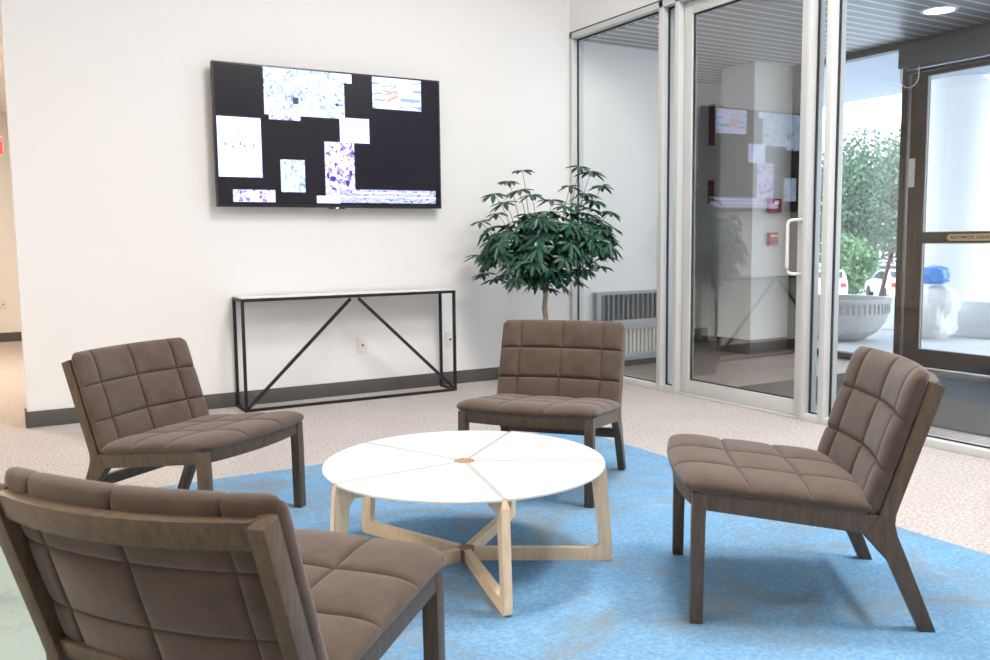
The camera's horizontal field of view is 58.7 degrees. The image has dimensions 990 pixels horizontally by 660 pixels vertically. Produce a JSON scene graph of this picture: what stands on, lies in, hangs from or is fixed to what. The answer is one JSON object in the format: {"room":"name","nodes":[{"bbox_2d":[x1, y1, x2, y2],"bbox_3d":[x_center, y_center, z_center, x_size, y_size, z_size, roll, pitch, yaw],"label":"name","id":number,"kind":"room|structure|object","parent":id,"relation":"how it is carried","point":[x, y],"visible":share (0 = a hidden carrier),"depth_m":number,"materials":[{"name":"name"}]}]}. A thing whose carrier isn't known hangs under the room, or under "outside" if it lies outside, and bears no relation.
{"room":"office building lobby","nodes":[
{"label":"office building lobby","id":0,"kind":"room"},
{"bbox_2d":[0,16,6,111],"bbox_3d":[-5.745,-2.262,7.049,5.200,0.100,5.750,-4,7,-30],"label":"ceiling","id":1,"kind":"structure","parent":0,"point":[3,108],"depth_m":8.33,"materials":[{"name":"white paint"}]},
{"bbox_2d":[0,137,3,155],"bbox_3d":[-4.711,-1.961,8.007,0.380,0.714,0.066,-4,7,-30],"label":"exit sign","id":2,"kind":"object","parent":1,"relation":"hanging from","point":[1,138],"visible":1,"depth_m":8.10,"materials":[{"name":"red plastic"}]},
{"bbox_2d":[0,112,20,332],"bbox_3d":[-7.151,-1.142,9.588,5.200,2.750,0.150,-4,7,-30],"label":"wall","id":3,"kind":"structure","parent":0,"point":[10,321],"depth_m":10.35,"materials":[{"name":"white paint"}]},
{"bbox_2d":[0,299,6,309],"bbox_3d":[-5.801,-0.302,10.369,0.074,0.120,0.016,-4,7,-30],"label":"wall outlet","id":4,"kind":"object","parent":3,"relation":"attached to","point":[3,305],"visible":1,"depth_m":10.37,"materials":[{"name":"white plastic"}]},
{"bbox_2d":[0,332,21,341],"bbox_3d":[-7.181,0.184,9.601,5.000,0.110,0.012,-4,7,-30],"label":"baseboard","id":5,"kind":"structure","parent":3,"relation":"attached to","point":[9,336],"depth_m":10.44,"materials":[{"name":"brown wood"}]},
{"bbox_2d":[0,0,658,411],"bbox_3d":[-0.654,-1.798,6.666,5.370,4.500,0.150,-4,7,-30],"label":"wall","id":6,"kind":"structure","parent":0,"point":[122,236],"depth_m":6.17,"materials":[{"name":"white paint"}]},
{"bbox_2d":[24,408,28,427],"bbox_3d":[-2.945,0.554,5.527,0.012,0.102,0.162,-4,7,-30],"label":"baseboard","id":7,"kind":"structure","parent":6,"relation":"attached to","point":[25,409],"depth_m":5.46,"materials":[{"name":"grey rubber"}]},
{"bbox_2d":[27,367,498,427],"bbox_3d":[-1.131,0.434,6.501,4.120,0.102,0.012,-4,7,-30],"label":"baseboard","id":8,"kind":"structure","parent":6,"relation":"attached to","point":[43,418],"depth_m":6.41,"materials":[{"name":"grey rubber"}]},
{"bbox_2d":[210,60,440,208],"bbox_3d":[-1.155,-1.344,6.264,1.670,0.960,0.104,-4,7,-30],"label":"television","id":9,"kind":"object","parent":6,"relation":"attached to","point":[283,136],"visible":1,"depth_m":6.18,"materials":[{"name":"black plastic"}]},
{"bbox_2d":[216,116,262,177],"bbox_3d":[-1.709,-1.225,5.890,0.292,0.396,0.002,-4,7,-30],"label":"picture","id":10,"kind":"object","parent":9,"relation":"attached to","point":[239,139],"depth_m":5.89,"materials":[{"name":"white paper"}]},
{"bbox_2d":[233,189,275,201],"bbox_3d":[-1.631,-0.910,5.966,0.286,0.082,0.002,-4,7,-30],"label":"picture","id":11,"kind":"object","parent":9,"relation":"attached to","point":[239,195],"depth_m":5.96,"materials":[{"name":"white paper"}]},
{"bbox_2d":[269,114,299,120],"bbox_3d":[-1.440,-1.455,6.027,0.219,0.032,0.002,-4,7,-30],"label":"picture","id":12,"kind":"object","parent":9,"relation":"attached to","point":[272,117],"depth_m":6.02,"materials":[{"name":"white paper"}]},
{"bbox_2d":[280,159,305,191],"bbox_3d":[-1.398,-1.067,6.089,0.171,0.221,0.002,-4,7,-30],"label":"picture","id":13,"kind":"object","parent":9,"relation":"attached to","point":[292,171],"depth_m":6.09,"materials":[{"name":"white paper"}]},
{"bbox_2d":[263,67,344,118],"bbox_3d":[-1.315,-1.636,6.084,0.574,0.313,0.001,-4,7,-30],"label":"picture","id":14,"kind":"object","parent":9,"relation":"attached to","point":[288,92],"depth_m":6.08,"materials":[{"name":"white paper"}]},
{"bbox_2d":[317,196,340,202],"bbox_3d":[-1.177,-0.925,6.233,0.175,0.051,0.002,-4,7,-30],"label":"picture","id":15,"kind":"object","parent":9,"relation":"attached to","point":[320,199],"depth_m":6.23,"materials":[{"name":"white paper"}]},
{"bbox_2d":[324,142,354,195],"bbox_3d":[-1.102,-1.144,6.257,0.221,0.378,0.002,-4,7,-30],"label":"picture","id":16,"kind":"object","parent":9,"relation":"attached to","point":[339,157],"depth_m":6.25,"materials":[{"name":"white paper"}]},
{"bbox_2d":[344,74,351,83],"bbox_3d":[-1.045,-1.780,6.231,0.058,0.063,0.001,-4,7,-30],"label":"picture","id":17,"kind":"object","parent":9,"relation":"attached to","point":[347,77],"depth_m":6.23,"materials":[{"name":"white paper"}]},
{"bbox_2d":[339,117,369,143],"bbox_3d":[-1.004,-1.425,6.288,0.223,0.173,0.001,-4,7,-30],"label":"picture","id":18,"kind":"object","parent":9,"relation":"attached to","point":[352,130],"depth_m":6.29,"materials":[{"name":"white paper"}]},
{"bbox_2d":[340,189,435,203],"bbox_3d":[-0.776,-0.980,6.465,0.757,0.095,0.002,-4,7,-30],"label":"picture","id":19,"kind":"object","parent":9,"relation":"attached to","point":[347,196],"depth_m":6.46,"materials":[{"name":"white paper"}]},
{"bbox_2d":[372,77,420,111],"bbox_3d":[-0.717,-1.723,6.430,0.387,0.223,0.001,-4,7,-30],"label":"picture","id":20,"kind":"object","parent":9,"relation":"attached to","point":[389,94],"depth_m":6.43,"materials":[{"name":"white paper"}]},
{"bbox_2d":[357,337,366,352],"bbox_3d":[-0.987,0.113,6.554,0.074,0.120,0.016,-4,7,-30],"label":"wall outlet","id":21,"kind":"object","parent":6,"relation":"attached to","point":[362,341],"visible":1,"depth_m":6.55,"materials":[{"name":"white plastic"}]},
{"bbox_2d":[445,332,452,346],"bbox_3d":[-0.353,0.074,6.925,0.074,0.120,0.016,-4,7,-30],"label":"wall outlet","id":22,"kind":"object","parent":6,"relation":"attached to","point":[449,335],"visible":0.76,"depth_m":6.92,"materials":[{"name":"white plastic"}]},
{"bbox_2d":[569,33,583,320],"bbox_3d":[0.691,-1.046,7.425,0.120,2.820,0.035,-4,7,-30],"label":"trim","id":23,"kind":"structure","parent":6,"relation":"attached to","point":[572,42],"depth_m":7.35,"materials":[{"name":"grey paint"}]},
{"bbox_2d":[593,289,656,360],"bbox_3d":[1.228,-0.043,7.817,0.840,0.612,0.069,-4,7,-30],"label":"wall heater","id":24,"kind":"object","parent":6,"relation":"attached to","point":[636,310],"visible":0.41,"depth_m":7.81,"materials":[{"name":"grey metal"}]},
{"bbox_2d":[601,293,655,320],"bbox_3d":[1.216,-0.210,7.818,0.740,0.225,0.029,-4,7,-30],"label":"grille","id":25,"kind":"object","parent":24,"relation":"attached to","point":[614,306],"depth_m":7.77,"materials":[{"name":"grey metal"}]},
{"bbox_2d":[624,358,655,365],"bbox_3d":[1.239,0.287,7.889,1.130,0.060,0.012,-4,7,-30],"label":"baseboard","id":26,"kind":"structure","parent":6,"relation":"attached to","point":[648,360],"depth_m":7.92,"materials":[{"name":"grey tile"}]},
{"bbox_2d":[0,341,989,554],"bbox_3d":[-0.929,0.713,4.731,10.800,0.100,15.100,-4,7,-30],"label":"floor","id":27,"kind":"structure","parent":0,"point":[946,498],"depth_m":5.25,"materials":[{"name":"carpet"}]},
{"bbox_2d":[232,288,456,412],"bbox_3d":[-1.046,0.114,6.345,1.588,0.768,0.255,-4,7,-29],"label":"console table","id":28,"kind":"object","parent":27,"relation":"on","point":[305,296],"visible":1,"depth_m":6.16,"materials":[{"name":"black metal"}]},
{"bbox_2d":[0,433,989,659],"bbox_3d":[-0.255,0.841,2.880,3.680,0.004,3.420,-4,7,-30],"label":"area rug","id":29,"kind":"object","parent":27,"relation":"on","point":[774,590],"visible":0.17,"depth_m":2.83,"materials":[{"name":"blue carpet"}]},
{"bbox_2d":[61,337,305,507],"bbox_3d":[-1.251,0.421,3.599,0.769,0.710,0.636,2,6,23],"label":"lounge chair","id":30,"kind":"object","parent":29,"relation":"on","point":[141,407],"visible":0.99,"depth_m":3.52,"materials":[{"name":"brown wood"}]},
{"bbox_2d":[71,337,208,453],"bbox_3d":[-1.479,0.260,3.678,0.204,0.400,0.612,2,6,23],"label":"cushion","id":31,"kind":"object","parent":30,"relation":"on","point":[123,390],"depth_m":3.62,"materials":[{"name":"brown fabric"}]},
{"bbox_2d":[101,411,303,454],"bbox_3d":[-1.166,0.415,3.562,0.584,0.111,0.636,2,6,23],"label":"seat cushion","id":32,"kind":"object","parent":30,"relation":"on","point":[142,432],"depth_m":3.45,"materials":[{"name":"brown fabric"}]},
{"bbox_2d":[0,467,444,659],"bbox_3d":[-0.525,0.588,1.833,0.636,0.717,0.769,2,6,20],"label":"lounge chair","id":33,"kind":"object","parent":29,"relation":"on","point":[100,570],"visible":1,"depth_m":1.54,"materials":[{"name":"brown fabric"}]},
{"bbox_2d":[295,529,444,659],"bbox_3d":[-0.493,0.571,1.918,0.636,0.112,0.584,2,6,20],"label":"seat cushion","id":34,"kind":"object","parent":33,"relation":"on","point":[365,591],"depth_m":1.88,"materials":[{"name":"brown fabric"}]},
{"bbox_2d":[322,431,612,616],"bbox_3d":[-0.113,0.636,3.090,1.007,0.358,0.994,-4,7,-30],"label":"coffee table","id":35,"kind":"object","parent":29,"relation":"on","point":[497,469],"visible":0.98,"depth_m":3.04,"materials":[{"name":"white laminate"}]},
{"bbox_2d":[456,320,626,507],"bbox_3d":[0.240,0.345,4.080,0.636,0.729,0.769,1,6,20],"label":"lounge chair","id":36,"kind":"object","parent":29,"relation":"on","point":[556,376],"visible":1,"depth_m":4.21,"materials":[{"name":"brown fabric"}]},
{"bbox_2d":[456,394,619,419],"bbox_3d":[0.208,0.346,3.993,0.636,0.114,0.584,1,6,20],"label":"seat cushion","id":37,"kind":"object","parent":36,"relation":"on","point":[497,406],"depth_m":3.80,"materials":[{"name":"brown fabric"}]},
{"bbox_2d":[497,320,623,402],"bbox_3d":[0.322,0.163,4.294,0.612,0.411,0.204,1,6,20],"label":"cushion","id":38,"kind":"object","parent":36,"relation":"on","point":[575,359],"depth_m":4.28,"materials":[{"name":"brown fabric"}]},
{"bbox_2d":[667,346,945,632],"bbox_3d":[0.944,0.456,2.800,0.769,0.751,0.636,0,6,6],"label":"lounge chair","id":39,"kind":"object","parent":29,"relation":"on","point":[857,478],"visible":1,"depth_m":2.55,"materials":[{"name":"brown fabric"}]},
{"bbox_2d":[667,434,871,512],"bbox_3d":[0.852,0.448,2.809,0.584,0.117,0.636,0,6,6],"label":"seat cushion","id":40,"kind":"object","parent":39,"relation":"on","point":[714,474],"depth_m":2.62,"materials":[{"name":"brown fabric"}]},
{"bbox_2d":[817,346,929,513],"bbox_3d":[1.186,0.293,2.756,0.204,0.424,0.612,0,6,6],"label":"cushion","id":41,"kind":"object","parent":39,"relation":"on","point":[875,435],"depth_m":2.63,"materials":[{"name":"brown fabric"}]},
{"bbox_2d":[462,165,622,319],"bbox_3d":[0.386,-0.374,6.537,1.067,1.669,0.901,-4,7,-33],"label":"potted tree","id":42,"kind":"object","parent":27,"relation":"on","point":[538,253],"visible":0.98,"depth_m":6.38,"materials":[{"name":"green plant"}]},
{"bbox_2d":[787,70,800,351],"bbox_3d":[2.986,-1.130,8.531,0.100,2.710,0.225,-4,7,-30],"label":"trim","id":43,"kind":"structure","parent":27,"relation":"on","point":[796,105],"depth_m":8.55,"materials":[{"name":"brown metal"}]},
{"bbox_2d":[739,373,989,436],"bbox_3d":[3.346,0.513,5.673,1.740,0.010,3.210,-4,7,-30],"label":"mat","id":44,"kind":"object","parent":27,"relation":"on","point":[964,406],"visible":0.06,"depth_m":5.98,"materials":[{"name":"grey carpet"}]},
{"bbox_2d":[893,69,914,355],"bbox_3d":[3.535,-1.042,7.602,0.100,2.710,0.050,-4,7,-30],"label":"trim","id":45,"kind":"structure","parent":27,"relation":"on","point":[906,78],"depth_m":7.58,"materials":[{"name":"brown metal"}]},
{"bbox_2d":[898,27,989,69],"bbox_3d":[4.011,-2.194,6.431,0.119,0.188,2.275,-4,7,-30],"label":"operator","id":46,"kind":"object","parent":45,"relation":"attached to","point":[975,43],"visible":1,"depth_m":7.02,"materials":[{"name":"grey"}]},
{"bbox_2d":[900,65,919,87],"bbox_3d":[3.446,-2.096,7.309,0.010,0.170,0.174,-4,7,-30],"label":"cable","id":47,"kind":"object","parent":46,"relation":"hanging from","point":[919,65],"visible":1,"depth_m":7.30,"materials":[{"name":"beige plastic"}]},
{"bbox_3d":[4.185,-0.937,6.504,0.100,2.710,0.060,-4,7,-30],"label":"trim","id":48,"kind":"structure","parent":27,"relation":"on","visible":0},
{"bbox_2d":[902,60,989,375],"bbox_3d":[3.843,-0.881,7.041,0.085,2.473,1.190,-4,7,-30],"label":"door","id":49,"kind":"structure","parent":48,"relation":"attached to","point":[917,236],"depth_m":7.43,"materials":[{"name":"brown metal"}]},
{"bbox_2d":[908,158,914,186],"bbox_3d":[3.543,-1.335,7.475,0.008,0.240,0.053,-4,7,-30],"label":"label","id":50,"kind":"object","parent":49,"relation":"attached to","point":[911,179],"visible":1,"depth_m":7.47,"materials":[{"name":"white"}]},
{"bbox_2d":[946,234,989,240],"bbox_3d":[3.879,-0.737,6.979,0.002,0.056,0.633,-4,7,-30],"label":"decal","id":51,"kind":"object","parent":49,"relation":"attached to","point":[951,237],"visible":1,"depth_m":7.08,"materials":[{"name":"gold metal"}]},
{"bbox_2d":[569,0,658,32],"bbox_3d":[3.007,-1.460,3.414,0.120,4.400,9.200,-4,7,-30],"label":"wall","id":52,"kind":"structure","parent":0,"point":[582,13],"depth_m":6.95,"materials":[{"name":"white paint"}]},
{"bbox_2d":[577,11,658,389],"bbox_3d":[0.972,-0.979,6.952,0.120,2.775,1.073,-4,7,-30],"label":"window","id":53,"kind":"structure","parent":52,"relation":"in","point":[633,380],"depth_m":6.98,"materials":[{"name":"grey paint"}]},
{"bbox_2d":[569,0,693,39],"bbox_3d":[2.315,-2.164,4.512,0.120,0.045,6.500,-4,7,-30],"label":"trim","id":54,"kind":"structure","parent":52,"relation":"attached to","point":[653,8],"depth_m":6.68,"materials":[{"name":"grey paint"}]},
{"bbox_2d":[656,1,674,389],"bbox_3d":[1.255,-0.956,6.470,0.120,2.820,0.045,-4,7,-30],"label":"trim","id":55,"kind":"structure","parent":52,"relation":"attached to","point":[663,11],"depth_m":6.44,"materials":[{"name":"grey paint"}]},
{"bbox_2d":[660,6,674,392],"bbox_3d":[1.299,-0.927,6.399,0.120,2.775,0.126,-4,7,-30],"label":"window","id":56,"kind":"structure","parent":52,"relation":"in","point":[667,387],"depth_m":6.45,"materials":[{"name":"grey paint"}]},
{"bbox_2d":[672,1,685,393],"bbox_3d":[1.341,-0.942,6.325,0.120,2.820,0.041,-4,7,-30],"label":"trim","id":57,"kind":"structure","parent":52,"relation":"attached to","point":[679,6],"depth_m":6.29,"materials":[{"name":"grey paint"}]},
{"bbox_2d":[677,0,807,418],"bbox_3d":[1.756,-0.876,5.902,0.432,2.765,1.108,-4,7,-30],"label":"door","id":58,"kind":"structure","parent":52,"relation":"in","point":[782,405],"depth_m":6.13,"materials":[{"name":"silver metal"}]},
{"bbox_2d":[802,0,820,422],"bbox_3d":[1.962,-0.820,5.279,0.120,2.775,0.109,-4,7,-30],"label":"window","id":59,"kind":"structure","parent":52,"relation":"in","point":[810,416],"depth_m":5.34,"materials":[{"name":"grey paint"}]},
{"bbox_2d":[798,0,825,419],"bbox_3d":[1.927,-0.848,5.336,0.120,2.820,0.030,-4,7,-30],"label":"trim","id":60,"kind":"structure","parent":52,"relation":"attached to","point":[812,42],"depth_m":5.33,"materials":[{"name":"grey paint"}]},
{"bbox_2d":[817,0,846,423],"bbox_3d":[2.000,-0.837,5.212,0.120,2.820,0.041,-4,7,-30],"label":"trim","id":61,"kind":"structure","parent":52,"relation":"attached to","point":[833,5],"depth_m":5.20,"materials":[{"name":"grey paint"}]},
{"bbox_2d":[822,0,989,459],"bbox_3d":[2.475,-0.738,4.411,0.120,2.775,1.832,-4,7,-30],"label":"window","id":62,"kind":"structure","parent":52,"relation":"in","point":[933,441],"depth_m":5.11,"materials":[{"name":"grey paint"}]},
{"bbox_2d":[694,82,713,340],"bbox_3d":[1.799,-1.225,9.308,1.450,2.770,0.100,-4,7,-30],"label":"wall","id":63,"kind":"structure","parent":0,"point":[704,92],"depth_m":9.51,"materials":[{"name":"white paint"}]},
{"bbox_2d":[693,328,707,341],"bbox_3d":[1.778,0.087,9.354,1.300,0.150,0.015,-4,7,-30],"label":"baseboard","id":64,"kind":"structure","parent":63,"relation":"attached to","point":[700,334],"depth_m":9.62,"materials":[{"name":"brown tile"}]},
{"bbox_2d":[707,180,713,204],"bbox_3d":[2.337,-1.489,9.523,0.065,0.260,0.034,-4,7,-30],"label":"wall panel","id":65,"kind":"object","parent":63,"relation":"attached to","point":[710,200],"visible":1,"depth_m":9.51,"materials":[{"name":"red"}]},
{"bbox_2d":[708,104,714,145],"bbox_3d":[2.329,-2.206,9.450,0.065,0.440,0.034,-4,7,-30],"label":"wall panel","id":66,"kind":"object","parent":63,"relation":"attached to","point":[711,123],"visible":1,"depth_m":9.44,"materials":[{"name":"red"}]},
{"bbox_2d":[710,83,720,341],"bbox_3d":[2.576,-1.235,9.318,0.100,2.770,0.670,-4,7,-30],"label":"wall","id":67,"kind":"structure","parent":0,"point":[717,87],"depth_m":9.53,"materials":[{"name":"white paint"}]},
{"bbox_2d":[718,61,792,339],"bbox_3d":[2.584,-1.171,8.688,0.570,2.770,0.430,-4,7,-30],"label":"wall column","id":68,"kind":"structure","parent":0,"point":[756,96],"depth_m":8.50,"materials":[{"name":"white paint"}]},
{"bbox_2d":[717,336,786,354],"bbox_3d":[2.566,0.138,8.793,0.515,0.145,0.445,-4,7,-30],"label":"baseboard","id":69,"kind":"structure","parent":68,"relation":"attached to","point":[725,344],"depth_m":8.62,"materials":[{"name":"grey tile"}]},
{"bbox_2d":[767,232,777,244],"bbox_3d":[2.688,-0.881,8.494,0.120,0.124,0.056,-4,7,-30],"label":"alarm pull station","id":70,"kind":"object","parent":68,"relation":"attached to","point":[772,237],"visible":1,"depth_m":8.47,"materials":[{"name":"red plastic"}]},
{"bbox_2d":[767,198,781,212],"bbox_3d":[2.693,-1.195,8.467,0.170,0.140,0.056,-4,7,-30],"label":"fire alarm","id":71,"kind":"object","parent":68,"relation":"attached to","point":[774,205],"visible":1,"depth_m":8.44,"materials":[{"name":"red plastic"}]},
{"bbox_2d":[583,0,989,83],"bbox_3d":[3.199,-2.313,5.662,2.580,0.100,7.600,-4,7,-30],"label":"ceiling","id":72,"kind":"structure","parent":0,"point":[746,31],"depth_m":6.98,"materials":[{"name":"metal"}]},
{"bbox_2d":[793,22,989,71],"bbox_3d":[4.534,-2.257,5.749,0.100,0.060,6.385,-4,7,-30],"label":"trim","id":73,"kind":"structure","parent":72,"relation":"attached to","point":[891,48],"depth_m":7.58,"materials":[{"name":"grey metal"}]},
{"bbox_2d":[919,5,958,14],"bbox_3d":[3.242,-2.334,6.420,0.260,0.012,0.260,-4,7,-30],"label":"recessed light","id":74,"kind":"object","parent":72,"relation":"in","point":[939,9],"visible":1,"depth_m":6.40,"materials":[{"name":"white plastic"}]},
{"bbox_2d":[819,261,894,295],"bbox_3d":[33.001,-2.598,55.559,85.500,0.450,130.000,-4,7,-30],"label":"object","id":75,"kind":"object","parent":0,"point":[863,292],"depth_m":49.36,"materials":[{"name":"white"}]},
{"bbox_2d":[818,269,847,293],"bbox_3d":[16.960,-2.324,44.804,1.800,1.540,4.320,1,6,19],"label":"parked car","id":76,"kind":"object","parent":75,"relation":"on","point":[843,284],"visible":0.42,"depth_m":42.85,"materials":[{"name":"white paint"}]},
{"bbox_2d":[819,133,891,268],"bbox_3d":[22.395,-7.864,57.196,6.336,9.997,5.802,-4,7,-30],"label":"tree","id":77,"kind":"object","parent":75,"relation":"on","point":[857,215],"visible":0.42,"depth_m":55.88,"materials":[{"name":"green plant"}]},
{"bbox_2d":[842,120,900,260],"bbox_3d":[32.789,-11.801,77.887,9.076,13.366,9.501,-4,6,-27],"label":"tree","id":78,"kind":"object","parent":75,"relation":"on","point":[870,139],"visible":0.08,"depth_m":76.56,"materials":[{"name":"green plant"}]},
{"bbox_2d":[853,127,900,263],"bbox_3d":[30.116,-9.583,65.930,6.950,11.752,6.879,-4,7,-30],"label":"tree","id":79,"kind":"object","parent":75,"relation":"on","point":[890,206],"visible":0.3,"depth_m":65.06,"materials":[{"name":"green plant"}]},
{"bbox_2d":[864,264,895,287],"bbox_3d":[23.355,-3.210,52.816,1.800,1.540,4.320,0,6,10],"label":"parked car","id":80,"kind":"object","parent":75,"relation":"on","point":[881,266],"visible":0.02,"depth_m":51.48,"materials":[{"name":"silver metal"}]},
{"bbox_2d":[865,269,895,295],"bbox_3d":[20.095,-2.299,44.212,1.800,1.540,4.320,0,6,8],"label":"parked car","id":81,"kind":"object","parent":75,"relation":"on","point":[873,285],"visible":0.34,"depth_m":43.83,"materials":[{"name":"white paint"}]},
{"bbox_2d":[817,329,989,375],"bbox_3d":[4.590,-0.152,12.752,6.900,0.116,23.000,-4,7,-30],"label":"paving","id":82,"kind":"object","parent":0,"point":[882,339],"depth_m":9.23,"materials":[{"name":"grey concrete"}]},
{"bbox_2d":[817,294,891,341],"bbox_3d":[3.796,-0.133,9.766,1.109,0.465,1.109,-4,7,-30],"label":"planter","id":83,"kind":"object","parent":82,"relation":"on","point":[860,317],"visible":0.46,"depth_m":9.31,"materials":[{"name":"concrete"}]},
{"bbox_2d":[820,232,880,293],"bbox_3d":[20.144,-3.627,49.618,3.512,3.853,3.294,-4,7,-30],"label":"bush","id":84,"kind":"object","parent":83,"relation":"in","point":[856,268],"visible":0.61,"depth_m":48.75,"materials":[{"name":"green plant"}]},
{"bbox_2d":[878,250,893,295],"bbox_3d":[4.749,-0.520,11.052,0.454,0.954,0.480,2,6,24],"label":"hand truck","id":85,"kind":"object","parent":82,"relation":"on","point":[891,254],"visible":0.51,"depth_m":10.81,"materials":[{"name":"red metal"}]},
{"bbox_2d":[880,295,989,338],"bbox_3d":[5.339,-0.171,10.279,0.600,0.403,1.500,-4,7,-30],"label":"wall","id":86,"kind":"structure","parent":82,"relation":"on","point":[973,316],"depth_m":9.79,"materials":[{"name":"white"}]},
{"bbox_2d":[921,285,960,338],"bbox_3d":[4.895,-0.206,9.741,0.408,0.591,0.471,-4,7,-30],"label":"sack","id":87,"kind":"object","parent":82,"relation":"on","point":[941,304],"visible":0.86,"depth_m":9.60,"materials":[{"name":"white plastic"}]},
{"bbox_2d":[924,265,949,283],"bbox_3d":[4.812,-0.606,9.640,0.269,0.203,0.342,-4,7,-30],"label":"plastic bag","id":88,"kind":"object","parent":87,"relation":"on","point":[933,274],"visible":0.77,"depth_m":9.54,"materials":[{"name":"blue plastic"}]},
{"bbox_2d":[923,74,989,297],"bbox_3d":[5.714,-1.542,10.861,0.840,3.003,0.840,-4,7,-30],"label":"column","id":89,"kind":"structure","parent":82,"relation":"on","point":[958,181],"depth_m":10.49,"materials":[{"name":"white"}]},
{"bbox_2d":[823,52,989,106],"bbox_3d":[4.487,-3.099,9.497,3.700,0.400,18.000,-4,7,-30],"label":"soffit","id":90,"kind":"structure","parent":89,"relation":"on","point":[875,77],"depth_m":10.36,"materials":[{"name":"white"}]},
{"bbox_3d":[5.169,-0.573,2.504,2.580,2.770,0.100,-4,7,-30],"label":"wall","id":91,"kind":"structure","parent":0,"visible":0},
{"bbox_2d":[908,56,989,73],"bbox_3d":[4.846,-1.971,5.249,0.100,0.025,5.165,-4,7,-30],"label":"trim","id":92,"kind":"structure","parent":91,"relation":"attached to","point":[985,58],"depth_m":7.12,"materials":[{"name":"brown metal"}]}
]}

